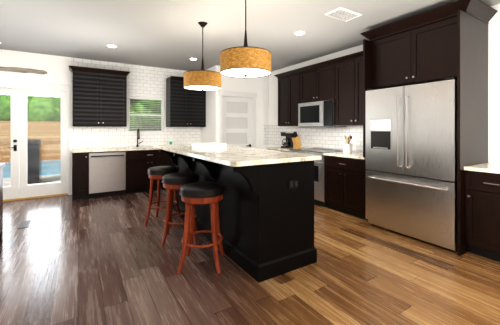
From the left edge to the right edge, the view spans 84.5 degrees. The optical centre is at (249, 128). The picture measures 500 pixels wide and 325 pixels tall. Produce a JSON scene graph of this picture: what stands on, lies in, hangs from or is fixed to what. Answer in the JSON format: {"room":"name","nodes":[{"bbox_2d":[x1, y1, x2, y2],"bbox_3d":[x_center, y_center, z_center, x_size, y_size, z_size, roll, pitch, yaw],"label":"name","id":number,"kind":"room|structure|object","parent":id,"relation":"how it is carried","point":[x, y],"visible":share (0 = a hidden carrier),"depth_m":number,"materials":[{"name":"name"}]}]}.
{"room":"kitchen","nodes":[
{"label":"kitchen","id":0,"kind":"room"},
{"bbox_2d":[71,57,200,148],"bbox_3d":[-3.548,-0.060,5.536,8.550,2.720,0.150,0,0,-32],"label":"wall","id":1,"kind":"structure","parent":0,"point":[145,80],"depth_m":6.08,"materials":[{"name":"tile"}]},
{"bbox_2d":[0,87,68,201],"bbox_3d":[-4.252,0.266,5.068,1.556,2.068,0.138,0,0,-32],"label":"french door","id":2,"kind":"structure","parent":1,"relation":"in","point":[19,188],"depth_m":5.11,"materials":[{"name":"white"}]},
{"bbox_2d":[0,49,70,84],"bbox_3d":[-5.275,-0.060,4.366,4.080,2.720,0.004,0,0,-32],"label":"paint","id":3,"kind":"object","parent":1,"relation":"attached to","point":[56,69],"visible":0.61,"depth_m":5.16,"materials":[{"name":"white paint"}]},
{"bbox_2d":[0,67,46,73],"bbox_3d":[-4.488,-1.076,4.842,1.480,0.096,0.020,0,0,-32],"label":"driftwood decor","id":4,"kind":"object","parent":3,"relation":"attached to","point":[17,69],"visible":0.96,"depth_m":5.03,"materials":[{"name":"beige wood"}]},
{"bbox_2d":[0,80,72,194],"bbox_3d":[-4.218,0.212,5.014,1.730,2.175,0.044,0,0,-32],"label":"door frame","id":5,"kind":"structure","parent":1,"relation":"attached to","point":[34,85],"depth_m":5.36,"materials":[{"name":"white wood"}]},
{"bbox_2d":[73,70,127,125],"bbox_3d":[-3.029,-0.581,5.565,0.940,1.061,0.348,0,0,-32],"label":"upper cabinet","id":6,"kind":"object","parent":1,"relation":"attached to","point":[99,97],"depth_m":5.40,"materials":[{"name":"black wood"}]},
{"bbox_2d":[125,94,166,134],"bbox_3d":[-2.350,-0.320,6.234,0.880,0.880,0.136,0,0,-32],"label":"window","id":7,"kind":"structure","parent":1,"relation":"in","point":[142,114],"depth_m":6.23,"materials":[{"name":"white"}]},
{"bbox_2d":[129,97,162,130],"bbox_3d":[-2.341,-0.330,6.218,0.736,0.748,0.047,0,0,-32],"label":"window blind","id":8,"kind":"object","parent":7,"relation":"attached to","point":[140,98],"visible":0.94,"depth_m":6.24,"materials":[{"name":"white plastic"}]},
{"bbox_2d":[166,78,204,125],"bbox_3d":[-1.509,-0.581,6.514,0.853,1.061,0.348,0,0,-32],"label":"upper cabinet","id":9,"kind":"object","parent":1,"relation":"attached to","point":[184,107],"depth_m":6.32,"materials":[{"name":"black wood"}]},
{"bbox_2d":[93,133,303,138],"bbox_3d":[-0.615,0.150,5.049,3.778,0.120,3.784,0,0,-32],"label":"wall plates","id":10,"kind":"object","parent":1,"relation":"attached to","point":[95,135],"visible":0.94,"depth_m":5.84,"materials":[{"name":"white plastic"}]},
{"bbox_2d":[201,67,212,142],"bbox_3d":[-0.990,-0.060,6.604,0.120,2.720,0.750,0,0,-32],"label":"wall","id":11,"kind":"structure","parent":0,"point":[206,132],"depth_m":6.47,"materials":[{"name":"white paint"}]},
{"bbox_2d":[213,65,268,149],"bbox_3d":[-0.116,-0.060,6.602,1.600,2.720,0.120,0,0,-32],"label":"wall","id":12,"kind":"structure","parent":0,"point":[259,86],"depth_m":6.67,"materials":[{"name":"white paint"}]},
{"bbox_2d":[222,96,252,147],"bbox_3d":[-0.301,0.266,6.464,0.856,2.068,0.154,0,0,-32],"label":"pantry door","id":13,"kind":"structure","parent":12,"relation":"in","point":[237,121],"depth_m":6.48,"materials":[{"name":"white wood"}]},
{"bbox_2d":[218,90,256,147],"bbox_3d":[-0.271,0.217,6.415,1.040,2.165,0.032,0,0,-32],"label":"door frame","id":14,"kind":"structure","parent":12,"relation":"attached to","point":[221,93],"depth_m":6.39,"materials":[{"name":"white wood"}]},
{"bbox_2d":[0,189,499,324],"bbox_3d":[-0.938,1.325,1.359,8.550,0.050,10.000,0,0,-32],"label":"floor","id":15,"kind":"structure","parent":0,"point":[67,260],"depth_m":2.41,"materials":[{"name":"brown wood"}]},
{"bbox_2d":[0,163,4,241],"bbox_3d":[-3.178,0.850,2.731,1.045,0.900,0.540,0,0,-32],"label":"sideboard","id":16,"kind":"object","parent":15,"relation":"on","point":[2,165],"visible":1,"depth_m":3.15,"materials":[{"name":"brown wood"}]},
{"bbox_2d":[17,220,31,228],"bbox_3d":[-3.069,1.296,3.742,0.120,0.007,0.320,0,0,-32],"label":"floor vent","id":17,"kind":"object","parent":15,"relation":"in","point":[23,224],"visible":1,"depth_m":3.73,"materials":[{"name":"grey metal"}]},
{"bbox_2d":[72,152,87,200],"bbox_3d":[-3.248,0.865,5.268,0.255,0.870,0.618,0,0,-32],"label":"base cabinet","id":18,"kind":"object","parent":15,"relation":"on","point":[79,160],"depth_m":5.01,"materials":[{"name":"black wood"}]},
{"bbox_2d":[89,152,125,198],"bbox_3d":[-2.856,0.874,5.477,0.624,0.853,0.580,0,0,-32],"label":"dishwasher","id":19,"kind":"object","parent":15,"relation":"on","point":[107,173],"visible":0.88,"depth_m":5.24,"materials":[{"name":"silver metal"}]},
{"bbox_2d":[120,150,173,193],"bbox_3d":[-2.195,0.865,5.927,0.969,0.870,0.618,0,0,-32],"label":"base cabinet","id":20,"kind":"object","parent":15,"relation":"on","point":[139,163],"depth_m":5.58,"materials":[{"name":"black wood"}]},
{"bbox_2d":[72,146,158,152],"bbox_3d":[-2.214,0.408,5.900,2.698,0.037,0.643,0,0,-32],"label":"countertop","id":21,"kind":"structure","parent":20,"relation":"on","point":[79,150],"depth_m":5.39,"materials":[{"name":"stone"}]},
{"bbox_2d":[136,129,142,146],"bbox_3d":[-2.379,0.191,5.966,0.140,0.397,0.212,0,0,-32],"label":"faucet","id":22,"kind":"object","parent":21,"relation":"on","point":[138,136],"visible":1,"depth_m":5.99,"materials":[{"name":"brown metal"}]},
{"bbox_2d":[144,166,180,225],"bbox_3d":[-1.218,0.917,3.873,0.541,0.778,0.541,0,0,-32],"label":"stool","id":23,"kind":"object","parent":15,"relation":"on","point":[157,173],"visible":0.85,"depth_m":3.75,"materials":[{"name":"brown wood"}]},
{"bbox_2d":[161,172,198,246],"bbox_3d":[-0.822,0.917,3.260,0.506,0.778,0.506,0,0,-32],"label":"stool","id":24,"kind":"object","parent":15,"relation":"on","point":[171,182],"visible":0.85,"depth_m":3.10,"materials":[{"name":"brown wood"}]},
{"bbox_2d":[177,182,224,273],"bbox_3d":[-0.460,0.917,2.661,0.532,0.778,0.532,0,0,-32],"label":"stool","id":25,"kind":"object","parent":15,"relation":"on","point":[193,194],"visible":1,"depth_m":2.52,"materials":[{"name":"brown wood"}]},
{"bbox_2d":[157,148,316,282],"bbox_3d":[-0.403,0.796,3.492,0.938,1.007,2.490,0,0,-32],"label":"kitchen island","id":26,"kind":"object","parent":15,"relation":"on","point":[266,216],"visible":0.83,"depth_m":2.55,"materials":[{"name":"black paint"}]},
{"bbox_2d":[154,144,321,166],"bbox_3d":[-0.415,0.273,3.485,0.980,0.039,2.650,0,0,-32],"label":"island countertop","id":27,"kind":"structure","parent":26,"relation":"on","point":[233,156],"depth_m":2.73,"materials":[{"name":"stone"}]},
{"bbox_2d":[192,143,225,147],"bbox_3d":[-0.567,0.227,3.832,0.400,0.050,0.260,0,0,-40],"label":"tray","id":28,"kind":"object","parent":27,"relation":"on","point":[205,145],"visible":1,"depth_m":3.73,"materials":[{"name":"white"}]},
{"bbox_2d":[290,147,342,206],"bbox_3d":[1.208,0.833,5.006,0.681,0.935,0.850,0,0,-32],"label":"range","id":29,"kind":"object","parent":15,"relation":"on","point":[318,182],"visible":0.29,"depth_m":4.62,"materials":[{"name":"silver metal"}]},
{"bbox_2d":[324,155,367,219],"bbox_3d":[1.685,0.865,4.340,0.638,0.870,0.765,0,0,-32],"label":"base cabinet","id":30,"kind":"object","parent":15,"relation":"on","point":[344,184],"depth_m":4.15,"materials":[{"name":"black wood"}]},
{"bbox_2d":[267,147,364,159],"bbox_3d":[1.256,0.408,5.004,0.663,0.037,2.347,0,0,-32],"label":"countertop","id":31,"kind":"structure","parent":30,"relation":"on","point":[356,155],"depth_m":4.38,"materials":[{"name":"stone"}]},
{"bbox_2d":[281,132,293,147],"bbox_3d":[0.769,0.224,5.787,0.241,0.330,0.162,0,0,-32],"label":"coffee maker","id":32,"kind":"object","parent":31,"relation":"on","point":[288,143],"visible":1,"depth_m":5.74,"materials":[{"name":"black"}]},
{"bbox_2d":[292,132,301,148],"bbox_3d":[0.941,0.221,5.540,0.203,0.337,0.100,0,0,-32],"label":"knife block","id":33,"kind":"object","parent":31,"relation":"on","point":[296,140],"visible":1,"depth_m":5.50,"materials":[{"name":"brown wood"}]},
{"bbox_2d":[343,134,351,152],"bbox_3d":[1.599,0.238,4.502,0.154,0.301,0.150,0,0,-32],"label":"utensil crock","id":34,"kind":"object","parent":31,"relation":"on","point":[347,147],"visible":1,"depth_m":4.45,"materials":[{"name":"white ceramic"}]},
{"bbox_2d":[365,77,456,251],"bbox_3d":[2.108,0.380,3.451,0.787,1.840,1.040,0,0,-32],"label":"fridge","id":35,"kind":"object","parent":15,"relation":"on","point":[411,160],"visible":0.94,"depth_m":3.18,"materials":[{"name":"silver metal"}]},
{"bbox_2d":[360,0,497,255],"bbox_3d":[2.161,-0.022,3.485,0.738,2.645,1.298,0,0,-32],"label":"surround","id":36,"kind":"object","parent":15,"relation":"on","point":[443,42],"visible":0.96,"depth_m":3.10,"materials":[{"name":"black wood"}]},
{"bbox_2d":[465,170,499,261],"bbox_3d":[2.640,0.865,2.812,0.638,0.870,0.514,0,0,-32],"label":"base cabinet","id":37,"kind":"object","parent":15,"relation":"on","point":[482,213],"visible":1,"depth_m":2.72,"materials":[{"name":"black wood"}]},
{"bbox_2d":[464,163,499,173],"bbox_3d":[2.975,0.408,2.252,0.663,0.037,1.820,0,0,-32],"label":"countertop","id":38,"kind":"structure","parent":37,"relation":"on","point":[490,168],"depth_m":2.79,"materials":[{"name":"stone"}]},
{"bbox_2d":[0,0,499,71],"bbox_3d":[-0.938,-1.470,1.359,8.550,0.100,10.000,0,0,-32],"label":"ceiling","id":39,"kind":"structure","parent":0,"point":[167,34],"depth_m":3.85,"materials":[{"name":"grey paint"}]},
{"bbox_2d":[184,22,221,90],"bbox_3d":[-0.635,-0.967,3.695,0.504,0.904,0.504,0,0,-32],"label":"pendant light","id":40,"kind":"object","parent":39,"relation":"hanging from","point":[202,79],"visible":1,"depth_m":3.51,"materials":[{"name":"orange fabric"}]},
{"bbox_2d":[220,0,270,77],"bbox_3d":[-0.042,-0.967,2.709,0.504,0.904,0.504,0,0,-32],"label":"pendant light","id":41,"kind":"object","parent":39,"relation":"hanging from","point":[245,61],"visible":1,"depth_m":2.52,"materials":[{"name":"orange fabric"}]},
{"bbox_2d":[294,31,305,34],"bbox_3d":[0.736,-1.416,4.068,0.169,0.007,0.169,0,0,-41],"label":"recessed light","id":42,"kind":"object","parent":39,"relation":"in","point":[295,33],"depth_m":4.07,"materials":[{"name":"white"}]},
{"bbox_2d":[325,7,361,20],"bbox_3d":[1.155,-1.412,3.398,0.400,0.016,0.240,0,0,-32],"label":"ceiling vent","id":43,"kind":"object","parent":39,"relation":"in","point":[342,13],"visible":1,"depth_m":3.38,"materials":[{"name":"white"}]},
{"bbox_2d":[269,4,499,162],"bbox_3d":[2.902,-0.060,3.140,0.150,2.720,8.950,0,0,-32],"label":"wall","id":44,"kind":"structure","parent":0,"point":[494,90],"depth_m":3.19,"materials":[{"name":"white paint"}]},
{"bbox_2d":[278,71,298,125],"bbox_3d":[0.964,-0.586,5.738,0.378,1.052,0.769,0,0,-32],"label":"upper cabinet","id":45,"kind":"object","parent":44,"relation":"attached to","point":[288,103],"depth_m":5.66,"materials":[{"name":"black wood"}]},
{"bbox_2d":[263,125,362,151],"bbox_3d":[1.243,0.145,5.493,0.170,0.490,3.200,0,0,-32],"label":"tile backsplash","id":46,"kind":"structure","parent":44,"relation":"attached to","point":[326,137],"depth_m":5.43,"materials":[{"name":"white tile"}]},
{"bbox_2d":[298,63,329,102],"bbox_3d":[1.362,-0.806,5.102,0.378,0.612,0.860,0,0,-32],"label":"upper cabinet","id":47,"kind":"object","parent":44,"relation":"attached to","point":[313,83],"depth_m":5.04,"materials":[{"name":"black wood"}]},
{"bbox_2d":[298,100,345,126],"bbox_3d":[1.319,-0.264,5.075,0.480,0.462,0.850,0,0,-32],"label":"microwave","id":48,"kind":"object","parent":47,"relation":"attached to","point":[317,114],"visible":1,"depth_m":4.89,"materials":[{"name":"silver metal"}]},
{"bbox_2d":[330,55,362,125],"bbox_3d":[1.777,-0.586,4.438,0.378,1.052,0.834,0,0,-32],"label":"upper cabinet","id":49,"kind":"object","parent":44,"relation":"attached to","point":[339,80],"depth_m":4.42,"materials":[{"name":"black wood"}]},
{"label":"outside","id":50,"kind":"structure","parent":0,"visible":0},
{"bbox_2d":[0,159,60,186],"bbox_3d":[-13.685,1.530,21.901,60.000,0.100,38.349,0,0,-32],"label":"ground","id":51,"kind":"structure","parent":50,"point":[46,180],"depth_m":8.06,"materials":[{"name":"grey concrete"}]},
{"bbox_2d":[0,121,60,161],"bbox_3d":[-8.579,0.540,13.730,50.100,1.880,0.140,0,0,-32],"label":"fence","id":52,"kind":"object","parent":51,"relation":"on","point":[48,150],"depth_m":12.98,"materials":[{"name":"beige wood"}]},
{"bbox_2d":[3,160,60,177],"bbox_3d":[-10.832,1.472,9.032,9.200,0.015,4.800,0,0,-32],"label":"pool","id":53,"kind":"object","parent":51,"relation":"on","point":[56,169],"depth_m":10.20,"materials":[{"name":"blue liquid"}]},
{"bbox_2d":[27,139,41,184],"bbox_3d":[-5.984,0.880,7.463,0.480,1.200,0.560,0,0,-32],"label":"outdoor grill","id":54,"kind":"object","parent":51,"relation":"on","point":[31,168],"depth_m":7.31,"materials":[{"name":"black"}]},
{"bbox_2d":[0,95,160,129],"bbox_3d":[-14.570,-2.870,13.897,25.574,9.235,21.513,0,0,-32],"label":"trees","id":55,"kind":"object","parent":51,"relation":"on","point":[57,105],"depth_m":12.87,"materials":[{"name":"green plant"}]}
]}

